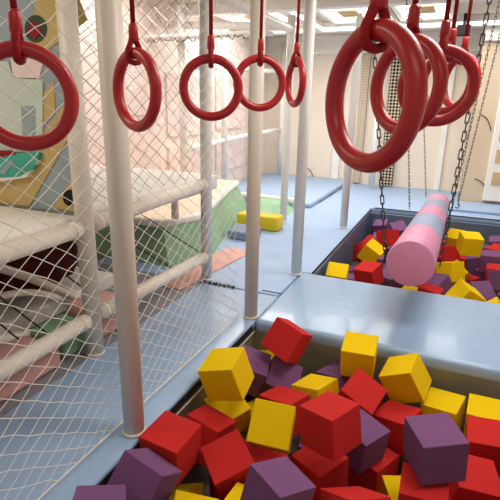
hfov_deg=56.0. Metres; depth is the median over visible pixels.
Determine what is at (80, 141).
post
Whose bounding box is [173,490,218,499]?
cube
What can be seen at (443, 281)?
cube
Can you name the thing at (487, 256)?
cube
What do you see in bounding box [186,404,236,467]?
cube
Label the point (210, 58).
ring
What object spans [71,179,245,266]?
bank
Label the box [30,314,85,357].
block
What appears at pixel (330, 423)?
cube
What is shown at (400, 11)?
ceiling light
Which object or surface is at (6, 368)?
rail
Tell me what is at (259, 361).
cube
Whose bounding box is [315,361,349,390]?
cube
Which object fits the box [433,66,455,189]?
trim
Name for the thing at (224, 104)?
post
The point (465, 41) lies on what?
ring
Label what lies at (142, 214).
cord
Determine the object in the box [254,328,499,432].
wall
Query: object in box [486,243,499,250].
cube
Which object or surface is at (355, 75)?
post
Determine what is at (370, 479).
cube
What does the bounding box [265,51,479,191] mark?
wall
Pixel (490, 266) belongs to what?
cube
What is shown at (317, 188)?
pad
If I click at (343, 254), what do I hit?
wall
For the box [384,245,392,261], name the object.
cube
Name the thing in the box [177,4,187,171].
post
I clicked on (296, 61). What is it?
ring
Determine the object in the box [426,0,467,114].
ring
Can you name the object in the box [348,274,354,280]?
cube
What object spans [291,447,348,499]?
cube
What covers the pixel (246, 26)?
rail
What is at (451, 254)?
cube
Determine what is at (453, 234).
cube
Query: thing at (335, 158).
trim
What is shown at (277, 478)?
cube
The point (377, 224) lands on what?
cube
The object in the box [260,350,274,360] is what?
cube
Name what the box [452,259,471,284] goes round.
cube
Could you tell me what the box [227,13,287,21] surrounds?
diffuser
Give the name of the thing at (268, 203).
pad
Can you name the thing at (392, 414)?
cube
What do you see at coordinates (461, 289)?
cube
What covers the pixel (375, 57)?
chain
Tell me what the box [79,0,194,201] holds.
net
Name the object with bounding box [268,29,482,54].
trim
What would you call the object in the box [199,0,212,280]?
post
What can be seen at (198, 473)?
floor
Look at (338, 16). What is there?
ceiling light
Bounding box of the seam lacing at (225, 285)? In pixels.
[200,280,234,288]
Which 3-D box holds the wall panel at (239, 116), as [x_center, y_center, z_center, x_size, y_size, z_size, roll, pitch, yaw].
[-0.350,-2.533,8.121,0.030,0.850,1.050,8,18,22]
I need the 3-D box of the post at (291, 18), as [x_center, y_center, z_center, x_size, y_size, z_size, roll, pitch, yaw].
[0.459,-1.536,5.788,0.105,2.450,0.105,8,18,22]
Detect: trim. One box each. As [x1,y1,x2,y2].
[184,0,495,17]
[238,13,499,34]
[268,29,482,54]
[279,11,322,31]
[331,93,344,178]
[376,7,396,20]
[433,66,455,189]
[485,26,499,40]
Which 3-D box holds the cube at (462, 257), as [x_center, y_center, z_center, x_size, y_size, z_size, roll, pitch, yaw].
[2.682,0.175,5.999,0.202,0.202,0.203,15,22,37]
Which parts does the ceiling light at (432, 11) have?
wood panel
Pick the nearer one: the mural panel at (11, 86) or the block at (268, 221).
the mural panel at (11, 86)
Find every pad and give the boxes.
[0,283,277,499]
[97,203,370,297]
[145,247,244,289]
[238,173,342,207]
[241,191,294,214]
[256,273,499,381]
[321,193,499,224]
[336,183,458,200]
[449,200,499,214]
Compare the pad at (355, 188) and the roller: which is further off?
the pad at (355, 188)
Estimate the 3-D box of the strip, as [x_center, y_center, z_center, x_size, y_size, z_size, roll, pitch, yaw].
[2.141,-2.482,9.034,0.140,2.380,0.060,8,18,22]
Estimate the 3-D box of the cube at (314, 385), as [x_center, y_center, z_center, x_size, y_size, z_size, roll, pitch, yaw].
[0.394,0.881,2.806,0.241,0.253,0.212,17,23,41]
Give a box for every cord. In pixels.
[0,296,47,332]
[0,324,20,340]
[39,253,80,286]
[135,245,171,267]
[142,214,200,252]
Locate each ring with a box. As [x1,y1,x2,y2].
[0,0,78,150]
[112,0,161,131]
[179,0,242,120]
[233,0,285,111]
[285,0,305,107]
[325,0,427,172]
[370,0,448,133]
[397,0,480,126]
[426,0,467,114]
[443,0,480,106]
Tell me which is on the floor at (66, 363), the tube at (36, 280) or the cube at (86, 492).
the tube at (36, 280)
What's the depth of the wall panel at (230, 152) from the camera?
8.44 m
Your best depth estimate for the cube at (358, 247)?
5.66 m
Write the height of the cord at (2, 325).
0.195 m
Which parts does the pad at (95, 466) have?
edge strip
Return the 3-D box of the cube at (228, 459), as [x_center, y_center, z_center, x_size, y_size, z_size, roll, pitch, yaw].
[-0.089,1.024,2.228,0.252,0.289,0.257,-7,19,-24]
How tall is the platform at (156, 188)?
0.130 m
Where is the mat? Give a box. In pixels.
[0,266,113,333]
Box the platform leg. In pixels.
[171,201,178,218]
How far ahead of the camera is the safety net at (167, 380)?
1.95 m
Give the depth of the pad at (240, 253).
4.37 m
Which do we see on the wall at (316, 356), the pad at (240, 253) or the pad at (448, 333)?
the pad at (448, 333)
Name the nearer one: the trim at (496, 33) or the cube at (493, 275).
the cube at (493, 275)
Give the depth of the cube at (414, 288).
4.87 m
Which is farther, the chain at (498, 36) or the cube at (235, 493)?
the chain at (498, 36)
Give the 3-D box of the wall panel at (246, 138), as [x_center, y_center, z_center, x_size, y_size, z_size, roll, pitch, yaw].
[0.086,-2.022,9.383,0.030,0.550,0.750,8,18,22]
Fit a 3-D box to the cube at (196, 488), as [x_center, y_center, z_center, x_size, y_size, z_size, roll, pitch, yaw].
[-0.321,1.268,2.233,0.203,0.202,0.202,0,17,-5]
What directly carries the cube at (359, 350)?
on the cube at (332, 370)
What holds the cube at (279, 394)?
on the cube at (258, 454)
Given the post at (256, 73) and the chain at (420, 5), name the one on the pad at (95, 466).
the post at (256, 73)
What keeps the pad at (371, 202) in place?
on the wall at (486, 230)
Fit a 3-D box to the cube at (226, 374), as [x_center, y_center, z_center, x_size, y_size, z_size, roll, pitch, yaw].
[-0.124,0.666,2.526,0.247,0.268,0.230,7,18,17]
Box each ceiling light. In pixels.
[216,15,249,21]
[268,13,287,21]
[316,8,377,23]
[391,5,410,20]
[420,3,445,19]
[449,3,454,18]
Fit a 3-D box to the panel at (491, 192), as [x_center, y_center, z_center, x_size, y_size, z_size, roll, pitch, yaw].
[3.967,-1.706,7.016,0.610,2.000,0.107,8,18,22]
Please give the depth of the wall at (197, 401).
2.63 m
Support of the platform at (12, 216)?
on the platform leg
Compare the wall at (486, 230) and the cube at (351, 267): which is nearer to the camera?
the cube at (351, 267)
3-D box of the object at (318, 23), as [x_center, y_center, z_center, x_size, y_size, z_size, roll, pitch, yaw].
[0.762,-3.352,6.781,0.150,0.150,1.700,8,18,22]
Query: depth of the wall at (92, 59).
6.16 m
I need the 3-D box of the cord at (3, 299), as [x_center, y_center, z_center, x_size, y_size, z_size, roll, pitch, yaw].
[-1.209,0.349,2.516,0.009,0.386,0.316,8,18,22]
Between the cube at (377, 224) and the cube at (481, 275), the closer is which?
the cube at (481, 275)
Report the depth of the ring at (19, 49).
1.07 m
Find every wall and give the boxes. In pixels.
[79,0,268,181]
[175,329,253,482]
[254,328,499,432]
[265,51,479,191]
[315,212,370,275]
[368,212,499,245]
[456,27,499,224]
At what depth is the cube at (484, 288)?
4.37 m
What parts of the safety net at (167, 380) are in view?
hem cord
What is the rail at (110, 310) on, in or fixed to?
attached to the post at (202, 20)
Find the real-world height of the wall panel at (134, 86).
0.800 m
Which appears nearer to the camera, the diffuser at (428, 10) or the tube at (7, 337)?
the tube at (7, 337)
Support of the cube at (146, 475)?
on the cube at (179, 495)
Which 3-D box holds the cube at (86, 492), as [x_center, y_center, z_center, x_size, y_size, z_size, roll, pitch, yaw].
[-0.551,0.976,1.697,0.214,0.264,0.243,-2,17,-12]
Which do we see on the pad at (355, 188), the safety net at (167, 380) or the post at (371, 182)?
the post at (371, 182)
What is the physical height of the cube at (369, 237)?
0.331 m
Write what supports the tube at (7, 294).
on the floor at (66, 363)
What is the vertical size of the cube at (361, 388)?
0.312 m
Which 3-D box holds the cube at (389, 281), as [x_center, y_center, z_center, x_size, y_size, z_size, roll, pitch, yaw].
[1.411,0.332,4.835,0.219,0.227,0.216,-14,23,-40]
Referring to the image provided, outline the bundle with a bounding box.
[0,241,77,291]
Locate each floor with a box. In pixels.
[0,187,341,417]
[180,211,499,496]
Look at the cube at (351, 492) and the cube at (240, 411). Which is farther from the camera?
the cube at (240, 411)
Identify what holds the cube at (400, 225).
on the cube
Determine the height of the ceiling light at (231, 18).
0.060 m
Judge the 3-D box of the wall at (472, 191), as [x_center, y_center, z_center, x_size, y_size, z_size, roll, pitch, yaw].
[4.720,-1.853,7.524,2.230,3.285,1.450,8,18,22]
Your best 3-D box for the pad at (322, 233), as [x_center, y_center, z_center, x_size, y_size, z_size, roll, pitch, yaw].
[0.186,-0.237,5.815,1.950,0.060,3.890,8,18,22]
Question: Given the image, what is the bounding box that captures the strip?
[352,54,370,182]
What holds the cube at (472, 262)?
on the floor at (198, 473)
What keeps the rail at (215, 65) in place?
attached to the post at (224, 104)
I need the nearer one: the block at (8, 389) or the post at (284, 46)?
the block at (8, 389)
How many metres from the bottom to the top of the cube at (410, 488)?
0.212 m
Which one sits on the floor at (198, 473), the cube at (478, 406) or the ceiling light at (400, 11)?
the cube at (478, 406)
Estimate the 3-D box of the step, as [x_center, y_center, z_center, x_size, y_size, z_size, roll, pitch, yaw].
[-0.080,-0.209,5.435,0.346,0.100,0.377,8,18,22]
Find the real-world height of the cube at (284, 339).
0.315 m
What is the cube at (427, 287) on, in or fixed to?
on the floor at (198, 473)
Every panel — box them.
[0,0,86,212]
[124,44,157,115]
[129,123,160,169]
[165,72,199,136]
[167,144,199,172]
[215,75,242,129]
[215,139,241,171]
[246,138,247,163]
[247,74,248,124]
[482,95,499,201]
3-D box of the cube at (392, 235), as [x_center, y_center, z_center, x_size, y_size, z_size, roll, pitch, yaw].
[1.776,-0.158,6.049,0.218,0.265,0.255,-7,19,-26]
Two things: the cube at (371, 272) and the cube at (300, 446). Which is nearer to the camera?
the cube at (300, 446)
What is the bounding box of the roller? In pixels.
[386,194,449,285]
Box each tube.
[0,264,79,300]
[0,289,62,302]
[0,329,30,345]
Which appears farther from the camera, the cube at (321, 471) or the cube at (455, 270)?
the cube at (455, 270)
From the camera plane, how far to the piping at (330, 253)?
5.18 m
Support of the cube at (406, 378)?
on the cube at (437, 400)
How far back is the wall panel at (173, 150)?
6.86 m
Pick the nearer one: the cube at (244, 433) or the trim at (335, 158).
the cube at (244, 433)
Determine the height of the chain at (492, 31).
2.347 m
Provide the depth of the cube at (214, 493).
2.31 m
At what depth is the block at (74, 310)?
3.05 m
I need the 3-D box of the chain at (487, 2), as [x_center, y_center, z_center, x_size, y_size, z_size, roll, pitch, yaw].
[1.337,-0.912,2.844,0.098,2.164,0.029,8,18,22]
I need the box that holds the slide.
[137,179,233,219]
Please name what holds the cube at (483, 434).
on the cube
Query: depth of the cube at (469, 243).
4.94 m
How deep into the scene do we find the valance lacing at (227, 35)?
5.46 m
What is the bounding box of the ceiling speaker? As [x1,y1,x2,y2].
[456,13,470,36]
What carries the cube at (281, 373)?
on the cube at (244, 433)
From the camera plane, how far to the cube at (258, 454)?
2.50 m
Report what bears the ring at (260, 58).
hanging from the rail
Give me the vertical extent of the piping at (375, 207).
0.014 m
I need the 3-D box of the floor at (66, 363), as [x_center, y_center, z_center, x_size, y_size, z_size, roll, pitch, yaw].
[-0.975,0.208,5.100,1.870,0.531,10.900,8,18,22]
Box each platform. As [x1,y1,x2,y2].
[0,164,216,215]
[0,206,74,242]
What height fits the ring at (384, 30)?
1.163 m
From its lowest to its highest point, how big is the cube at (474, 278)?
0.203 m
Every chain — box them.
[373,43,386,258]
[406,0,409,209]
[420,5,426,194]
[439,0,491,266]
[446,0,499,225]
[457,36,499,204]
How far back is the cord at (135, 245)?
3.58 m
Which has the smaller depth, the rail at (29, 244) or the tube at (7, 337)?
the rail at (29, 244)
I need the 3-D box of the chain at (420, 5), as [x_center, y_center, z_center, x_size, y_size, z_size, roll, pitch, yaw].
[2.307,-1.932,6.251,0.378,2.470,0.020,8,18,22]
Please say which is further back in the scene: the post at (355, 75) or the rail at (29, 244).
the post at (355, 75)
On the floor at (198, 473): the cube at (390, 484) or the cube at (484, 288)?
the cube at (390, 484)
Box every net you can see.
[0,0,243,499]
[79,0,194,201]
[123,2,249,201]
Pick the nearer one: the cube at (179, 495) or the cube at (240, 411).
the cube at (179, 495)
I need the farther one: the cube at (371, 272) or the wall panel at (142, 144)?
the wall panel at (142, 144)
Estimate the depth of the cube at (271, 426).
2.22 m
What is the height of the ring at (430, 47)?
1.124 m
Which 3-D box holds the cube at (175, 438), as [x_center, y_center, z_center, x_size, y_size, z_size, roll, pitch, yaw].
[-0.366,0.917,2.183,0.214,0.221,0.216,9,19,25]
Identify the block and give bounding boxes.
[0,336,59,402]
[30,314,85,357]
[67,290,116,336]
[237,210,282,231]
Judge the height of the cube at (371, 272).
0.261 m
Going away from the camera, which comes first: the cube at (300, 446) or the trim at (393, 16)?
the cube at (300, 446)
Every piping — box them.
[176,331,253,414]
[312,209,370,273]
[375,207,499,220]
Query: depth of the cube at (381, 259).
5.80 m
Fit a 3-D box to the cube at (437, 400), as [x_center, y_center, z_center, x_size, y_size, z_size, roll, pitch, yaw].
[1.134,0.969,2.770,0.214,0.231,0.211,13,21,35]
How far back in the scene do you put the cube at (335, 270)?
4.62 m
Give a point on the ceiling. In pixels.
(480, 7)
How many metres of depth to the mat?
3.23 m
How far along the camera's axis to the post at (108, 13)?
1.84 m
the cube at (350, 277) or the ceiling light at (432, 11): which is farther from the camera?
the ceiling light at (432, 11)
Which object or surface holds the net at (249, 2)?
hanging from the rail at (271, 20)
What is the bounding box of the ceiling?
[172,0,499,36]
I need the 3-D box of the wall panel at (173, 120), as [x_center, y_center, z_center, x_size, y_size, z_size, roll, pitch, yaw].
[-0.895,-2.125,6.925,0.030,0.850,1.200,8,18,22]
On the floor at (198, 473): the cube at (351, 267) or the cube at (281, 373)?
the cube at (351, 267)
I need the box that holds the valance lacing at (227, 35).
[147,35,249,42]
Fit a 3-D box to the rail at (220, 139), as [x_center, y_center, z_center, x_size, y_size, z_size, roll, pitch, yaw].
[-0.645,-1.546,6.917,0.090,0.128,1.430,6,18,16]
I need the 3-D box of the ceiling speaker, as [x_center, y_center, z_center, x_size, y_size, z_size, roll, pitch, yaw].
[3.037,-3.191,6.660,0.180,0.290,0.120,8,18,22]
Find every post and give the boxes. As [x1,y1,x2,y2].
[55,0,104,357]
[94,0,145,438]
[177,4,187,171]
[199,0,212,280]
[221,30,227,179]
[243,0,265,319]
[277,43,286,174]
[280,15,295,222]
[290,0,316,275]
[339,13,363,228]
[368,53,384,189]
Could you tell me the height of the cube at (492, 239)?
0.262 m
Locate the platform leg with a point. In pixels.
(175, 205)
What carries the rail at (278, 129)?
attached to the post at (284, 46)
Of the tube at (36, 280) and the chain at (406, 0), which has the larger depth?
the chain at (406, 0)
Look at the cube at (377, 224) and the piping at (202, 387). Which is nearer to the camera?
the piping at (202, 387)
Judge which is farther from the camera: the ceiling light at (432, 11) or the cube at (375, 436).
the ceiling light at (432, 11)
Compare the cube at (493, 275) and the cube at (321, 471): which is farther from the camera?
the cube at (493, 275)
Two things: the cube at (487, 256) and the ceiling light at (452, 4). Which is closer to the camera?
the cube at (487, 256)
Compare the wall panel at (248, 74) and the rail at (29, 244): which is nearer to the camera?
the rail at (29, 244)
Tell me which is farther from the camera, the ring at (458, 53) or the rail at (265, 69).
the rail at (265, 69)
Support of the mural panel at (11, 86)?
on the platform at (156, 188)
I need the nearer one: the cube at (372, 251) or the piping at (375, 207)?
the cube at (372, 251)
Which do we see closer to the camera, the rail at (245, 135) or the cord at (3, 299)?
the cord at (3, 299)
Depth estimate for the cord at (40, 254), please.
2.71 m
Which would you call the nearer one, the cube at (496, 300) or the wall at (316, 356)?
the wall at (316, 356)
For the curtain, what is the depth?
8.67 m
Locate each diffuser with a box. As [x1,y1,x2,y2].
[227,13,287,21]
[398,3,445,17]
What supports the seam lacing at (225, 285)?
on the pad at (95, 466)
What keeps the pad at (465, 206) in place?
on the pad at (371, 202)
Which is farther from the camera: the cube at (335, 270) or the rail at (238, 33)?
the rail at (238, 33)
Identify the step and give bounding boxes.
[227,223,260,240]
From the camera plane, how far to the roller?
3.05 m
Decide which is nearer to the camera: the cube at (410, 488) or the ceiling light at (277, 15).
the cube at (410, 488)
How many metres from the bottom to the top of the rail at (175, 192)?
0.143 m
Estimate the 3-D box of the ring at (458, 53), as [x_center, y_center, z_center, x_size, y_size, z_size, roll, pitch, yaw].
[0.584,-0.918,1.312,0.239,1.109,0.060,5,17,12]
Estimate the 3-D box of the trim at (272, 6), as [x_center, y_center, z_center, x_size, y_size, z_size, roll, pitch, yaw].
[1.889,-2.891,5.362,6.100,0.150,0.150,8,18,22]
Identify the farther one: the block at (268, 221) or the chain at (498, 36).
the block at (268, 221)
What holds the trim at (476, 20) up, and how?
attached to the wall at (92, 59)
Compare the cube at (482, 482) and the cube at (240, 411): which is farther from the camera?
the cube at (240, 411)
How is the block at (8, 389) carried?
on the floor at (66, 363)
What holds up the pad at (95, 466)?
on the wall at (197, 401)
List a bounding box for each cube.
[72,484,125,499]
[107,448,181,499]
[139,410,200,486]
[169,483,202,499]
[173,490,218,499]
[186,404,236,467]
[197,347,253,400]
[200,429,253,499]
[203,397,250,432]
[210,475,221,499]
[224,482,243,499]
[240,397,257,438]
[240,456,315,499]
[241,344,270,396]
[243,439,288,462]
[246,398,295,453]
[258,355,302,394]
[258,385,308,437]
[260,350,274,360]
[261,317,312,362]
[291,374,338,399]
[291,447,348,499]
[298,441,304,450]
[299,391,361,461]
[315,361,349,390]
[320,486,390,499]
[325,262,348,279]
[337,367,387,414]
[340,331,377,377]
[345,409,390,473]
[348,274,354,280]
[348,447,398,492]
[349,265,355,272]
[352,242,366,262]
[353,260,383,284]
[357,238,385,261]
[362,234,376,242]
[372,219,388,231]
[372,400,421,456]
[376,229,398,245]
[376,255,383,268]
[379,353,431,402]
[380,268,400,287]
[380,475,400,499]
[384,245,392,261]
[389,220,406,236]
[398,462,449,499]
[402,286,417,290]
[403,413,469,485]
[417,282,443,294]
[420,387,465,429]
[427,273,452,294]
[435,261,464,281]
[441,245,459,261]
[445,228,464,245]
[445,279,485,301]
[449,454,499,499]
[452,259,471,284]
[452,274,480,285]
[456,231,484,256]
[460,255,466,269]
[463,393,499,436]
[466,256,479,273]
[466,415,499,476]
[468,281,495,300]
[475,268,484,280]
[479,250,499,272]
[485,263,499,280]
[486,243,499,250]
[486,297,499,303]
[488,270,499,290]
[489,235,499,245]
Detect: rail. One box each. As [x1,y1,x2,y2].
[0,221,83,264]
[0,314,91,380]
[94,179,207,230]
[101,252,207,319]
[144,30,273,40]
[164,21,287,29]
[186,63,224,70]
[188,138,224,152]
[215,0,292,32]
[228,133,247,141]
[262,127,281,134]
[264,68,283,72]
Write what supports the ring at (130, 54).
hanging from the rail
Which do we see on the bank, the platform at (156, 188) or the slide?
the slide
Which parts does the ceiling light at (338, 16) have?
wood panel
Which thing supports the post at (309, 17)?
on the pad at (322, 233)
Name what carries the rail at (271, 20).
attached to the post at (202, 20)
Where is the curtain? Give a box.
[380,57,401,185]
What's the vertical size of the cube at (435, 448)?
0.221 m

